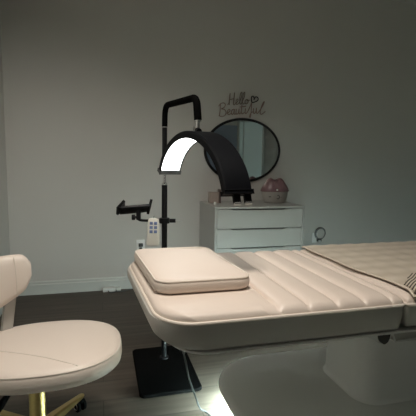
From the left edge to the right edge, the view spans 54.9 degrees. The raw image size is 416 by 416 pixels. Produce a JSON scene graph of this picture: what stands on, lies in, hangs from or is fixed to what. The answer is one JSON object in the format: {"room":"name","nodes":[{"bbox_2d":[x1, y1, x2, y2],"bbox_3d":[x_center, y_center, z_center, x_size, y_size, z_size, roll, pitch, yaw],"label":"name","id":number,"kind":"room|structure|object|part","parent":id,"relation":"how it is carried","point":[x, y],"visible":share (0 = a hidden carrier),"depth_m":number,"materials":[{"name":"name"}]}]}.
{"room":"beauty treatment room","nodes":[
{"label":"beauty treatment room","id":0,"kind":"room"},
{"bbox_2d":[0,20,9,255],"bbox_3d":[-1.069,-0.362,0.755,0.100,2.920,5.480,-1,7,-15],"label":"wall","id":1,"kind":"structure","parent":0,"point":[4,217],"depth_m":3.31,"materials":[{"name":"white paint"}]},
{"bbox_2d":[0,289,326,415],"bbox_3d":[1.365,1.101,1.577,5.183,0.100,5.680,-1,7,-15],"label":"floor","id":2,"kind":"structure","parent":0,"point":[116,393],"depth_m":2.39,"materials":[{"name":"brown wood"}]},
{"bbox_2d":[0,254,121,415],"bbox_3d":[-0.673,0.616,1.625,0.644,0.793,0.616,3,7,15],"label":"chair","id":3,"kind":"object","parent":2,"relation":"on","point":[36,359],"visible":1,"depth_m":1.58,"materials":[{"name":"beige leather"}]},
{"bbox_3d":[-0.750,0.699,1.493,0.040,0.109,0.187,3,7,20],"label":"height lever","id":4,"kind":"part","parent":3,"relation":"part of","materials":[{"name":"black plastic"}]},
{"bbox_3d":[-0.836,0.896,1.720,0.282,0.059,0.048,5,8,33],"label":"leg","id":5,"kind":"part","parent":3,"relation":"part of","materials":[{"name":"gold metal"}]},
{"bbox_3d":[-0.887,0.337,1.589,0.168,0.236,0.421,2,6,9],"label":"backrest","id":6,"kind":"part","parent":3,"relation":"part of","materials":[{"name":"beige leather"}]},
{"bbox_3d":[-0.653,0.584,1.631,0.590,0.083,0.504,-1,7,-15],"label":"seat","id":7,"kind":"part","parent":3,"relation":"part of","materials":[{"name":"beige leather"}]},
{"bbox_3d":[-0.642,0.890,1.794,0.048,0.059,0.282,3,7,15],"label":"leg","id":8,"kind":"part","parent":3,"relation":"part of","materials":[{"name":"gold metal"}]},
{"bbox_2d":[103,286,129,292],"bbox_3d":[-0.851,0.758,3.728,0.252,0.036,0.085,-1,7,-15],"label":"power strip","id":9,"kind":"object","parent":2,"relation":"on","point":[105,289],"visible":1,"depth_m":3.71,"materials":[{"name":"white plastic"}]},
{"bbox_2d":[133,339,201,398],"label":"lamp base","id":10,"kind":"object","parent":2,"relation":"on","point":[160,371],"depth_m":2.26,"materials":[{"name":"black metal"}]},
{"bbox_3d":[-0.254,0.932,2.327,0.330,0.020,0.530,-1,7,-15],"label":"plate","id":11,"kind":"part","parent":10,"relation":"part of","materials":[{"name":"black metal"}]},
{"bbox_2d":[157,94,253,247],"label":"floor lamp","id":12,"kind":"object","parent":10,"relation":"on","point":[234,179],"depth_m":1.75,"materials":[{"name":"black metal"}]},
{"bbox_2d":[116,199,152,221],"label":"holder","id":13,"kind":"object","parent":12,"relation":"attached to","point":[121,208],"depth_m":2.22,"materials":[{"name":"black plastic"}]},
{"bbox_3d":[-0.484,-0.002,2.214,0.050,0.095,0.072,-1,7,-15],"label":"grip arm","id":14,"kind":"part","parent":13,"relation":"part of","materials":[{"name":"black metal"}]},
{"bbox_3d":[-0.390,0.038,2.244,0.026,0.056,0.026,-1,7,-15],"label":"support stem","id":15,"kind":"part","parent":13,"relation":"part of","materials":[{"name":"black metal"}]},
{"bbox_3d":[-0.329,-0.006,2.255,0.027,0.095,0.071,-1,7,-15],"label":"grip arm","id":16,"kind":"part","parent":13,"relation":"part of","materials":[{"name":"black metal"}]},
{"bbox_2d":[146,216,159,245],"bbox_3d":[-0.315,0.127,2.264,0.074,0.165,0.092,-1,7,-15],"label":"remote control","id":17,"kind":"object","parent":13,"relation":"hanging from","point":[153,237],"visible":1,"depth_m":2.23,"materials":[{"name":"beige plastic"}]},
{"bbox_3d":[-0.050,-0.219,1.862,0.105,0.224,0.753,-2,7,-25],"label":"led panel","id":18,"kind":"part","parent":12,"relation":"part of","materials":[{"name":"white plastic"}]},
{"bbox_3d":[-0.148,-0.500,2.055,0.041,0.138,0.506,-2,7,-25],"label":"bent arm","id":19,"kind":"part","parent":12,"relation":"part of","materials":[{"name":"black metal"}]},
{"bbox_2d":[199,201,304,253],"bbox_3d":[0.389,0.371,3.780,0.842,0.832,0.541,-1,7,-15],"label":"dresser","id":20,"kind":"object","parent":2,"relation":"on","point":[225,227],"visible":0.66,"depth_m":3.51,"materials":[{"name":"white paint"}]},
{"bbox_3d":[-0.007,0.386,3.677,0.018,0.814,0.537,-1,7,-15],"label":"panel","id":21,"kind":"part","parent":20,"relation":"part of","materials":[{"name":"white paint"}]},
{"bbox_2d":[208,189,220,202],"bbox_3d":[0.060,-0.112,3.728,0.107,0.128,0.090,-1,7,-15],"label":"candle jar","id":22,"kind":"object","parent":20,"relation":"on","point":[213,197],"visible":0.92,"depth_m":3.69,"materials":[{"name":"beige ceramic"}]},
{"bbox_3d":[0.395,-0.034,3.734,0.842,0.018,0.541,-1,7,-15],"label":"panel","id":23,"kind":"part","parent":20,"relation":"part of","materials":[{"name":"white paint"}]},
{"bbox_3d":[0.455,0.425,3.537,0.796,0.163,0.019,-1,7,-15],"label":"drawer","id":24,"kind":"part","parent":20,"relation":"part of","materials":[{"name":"white paint"}]},
{"bbox_3d":[0.457,0.259,3.518,0.796,0.163,0.019,-1,7,-15],"label":"drawer","id":25,"kind":"part","parent":20,"relation":"part of","materials":[{"name":"white paint"}]},
{"bbox_3d":[0.460,0.091,3.499,0.796,0.167,0.019,-1,7,-15],"label":"drawer","id":26,"kind":"part","parent":20,"relation":"part of","materials":[{"name":"white paint"}]},
{"bbox_2d":[260,178,288,202],"bbox_3d":[0.639,-0.168,3.812,0.286,0.237,0.189,-1,7,-15],"label":"diffuser","id":27,"kind":"object","parent":20,"relation":"on","point":[273,190],"visible":1,"depth_m":3.75,"materials":[{"name":"plastic"}]},
{"bbox_3d":[0.638,-0.223,3.812,0.286,0.127,0.176,-1,7,-15],"label":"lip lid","id":28,"kind":"part","parent":27,"relation":"part of","materials":[{"name":"pink plastic"}]},
{"bbox_2d":[261,189,287,202],"bbox_3d":[0.639,-0.118,3.814,0.264,0.138,0.183,-1,7,-15],"label":"bowl","id":29,"kind":"object","parent":27,"relation":"on","point":[268,195],"depth_m":3.75,"materials":[{"name":"white plastic"}]},
{"bbox_3d":[0.785,0.374,3.888,0.018,0.814,0.537,-1,7,-15],"label":"panel","id":30,"kind":"part","parent":20,"relation":"part of","materials":[{"name":"white paint"}]},
{"bbox_2d":[127,249,415,415],"bbox_3d":[0.702,0.630,1.780,2.047,0.773,0.855,-1,7,-15],"label":"bed","id":31,"kind":"object","parent":2,"relation":"on","point":[367,323],"visible":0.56,"depth_m":1.52,"materials":[{"name":"beige leather"}]},
{"bbox_2d":[134,247,249,293],"bbox_3d":[-0.088,0.231,1.587,0.370,0.050,0.530,-1,7,-15],"label":"pillow","id":32,"kind":"object","parent":31,"relation":"on","point":[176,270],"visible":1,"depth_m":1.43,"materials":[{"name":"beige leather"}]},
{"bbox_2d":[181,350,211,415],"bbox_3d":[0.046,0.689,1.778,0.341,0.633,0.145,5,7,31],"label":"cable","id":33,"kind":"object","parent":31,"relation":"hanging from","point":[183,352],"visible":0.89,"depth_m":1.86,"materials":[{"name":"white plastic"}]},
{"bbox_3d":[0.138,0.334,1.602,0.874,0.091,0.780,-1,7,-15],"label":"head panel","id":34,"kind":"part","parent":31,"relation":"part of","materials":[{"name":"beige leather"}]},
{"bbox_2d":[131,250,402,322],"bbox_3d":[0.146,0.273,1.597,0.857,0.041,0.776,-1,7,-15],"label":"cushion","id":35,"kind":"object","parent":31,"relation":"on","point":[285,286],"depth_m":1.33,"materials":[{"name":"beige leather"}]},
{"bbox_3d":[0.644,0.377,1.742,1.730,0.010,0.762,-1,7,-15],"label":"underside trim","id":36,"kind":"part","parent":31,"relation":"part of","materials":[{"name":"white leather"}]},
{"bbox_2d":[300,241,415,306],"bbox_3d":[1.013,0.241,1.817,0.915,0.038,0.776,-1,7,-15],"label":"blanket","id":37,"kind":"object","parent":31,"relation":"on","point":[393,262],"visible":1,"depth_m":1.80,"materials":[{"name":"beige fabric"}]},
{"bbox_3d":[1.055,0.429,1.499,0.902,0.036,0.040,-1,7,-15],"label":"leg frame","id":38,"kind":"part","parent":31,"relation":"part of","materials":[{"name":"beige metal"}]},
{"bbox_3d":[1.033,0.321,1.840,0.967,0.079,0.780,-1,7,-15],"label":"leg panel","id":39,"kind":"part","parent":31,"relation":"part of","materials":[{"name":"beige leather"}]},
{"bbox_2d":[0,0,415,281],"bbox_3d":[0.670,-0.710,4.087,5.183,2.920,0.100,-1,7,-15],"label":"wall","id":40,"kind":"structure","parent":0,"point":[87,84],"depth_m":3.78,"materials":[{"name":"white paint"}]},
{"bbox_2d":[18,276,132,295],"bbox_3d":[0.664,0.689,4.187,4.951,0.118,0.016,-1,7,-15],"label":"baseboard","id":41,"kind":"structure","parent":40,"relation":"attached to","point":[91,284],"depth_m":3.68,"materials":[{"name":"white wood"}]},
{"bbox_2d":[136,240,144,249],"bbox_3d":[-0.640,0.343,3.778,0.075,0.086,0.053,-1,7,-15],"label":"wall outlet","id":42,"kind":"object","parent":40,"relation":"attached to","point":[140,244],"visible":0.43,"depth_m":3.75,"materials":[{"name":"white plastic"}]},
{"bbox_2d":[204,118,279,181],"bbox_3d":[0.345,-0.566,3.946,0.798,0.632,0.027,-1,7,-15],"label":"wall mirror","id":43,"kind":"object","parent":40,"relation":"attached to","point":[258,146],"visible":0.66,"depth_m":3.96,"materials":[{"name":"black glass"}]},
{"bbox_2d":[219,92,265,117],"bbox_3d":[0.336,-1.006,3.902,0.488,0.250,0.010,-1,7,-15],"label":"wall sign","id":44,"kind":"object","parent":40,"relation":"attached to","point":[234,113],"depth_m":3.90,"materials":[{"name":"brown metal"}]},
{"bbox_2d":[312,227,325,242],"bbox_3d":[1.191,0.288,4.260,0.150,0.169,0.058,-1,7,-15],"label":"wall outlet","id":45,"kind":"object","parent":40,"relation":"attached to","point":[315,239],"visible":1,"depth_m":4.26,"materials":[{"name":"white plastic"}]},
{"bbox_3d":[1.140,0.317,4.276,0.057,0.106,0.008,-1,7,-15],"label":"plate","id":46,"kind":"part","parent":45,"relation":"part of","materials":[{"name":"white plastic"}]},
{"bbox_3d":[1.198,0.272,4.269,0.131,0.138,0.022,-1,7,-15],"label":"coiled cord","id":47,"kind":"part","parent":45,"relation":"part of","materials":[{"name":"plastic"}]},
{"bbox_2d":[387,0,415,3],"bbox_3d":[1.410,-1.899,1.240,5.183,0.100,5.680,-1,7,-15],"label":"ceiling","id":48,"kind":"structure","parent":0,"point":[402,1],"depth_m":4.21,"materials":[{"name":"white paint"}]}
]}

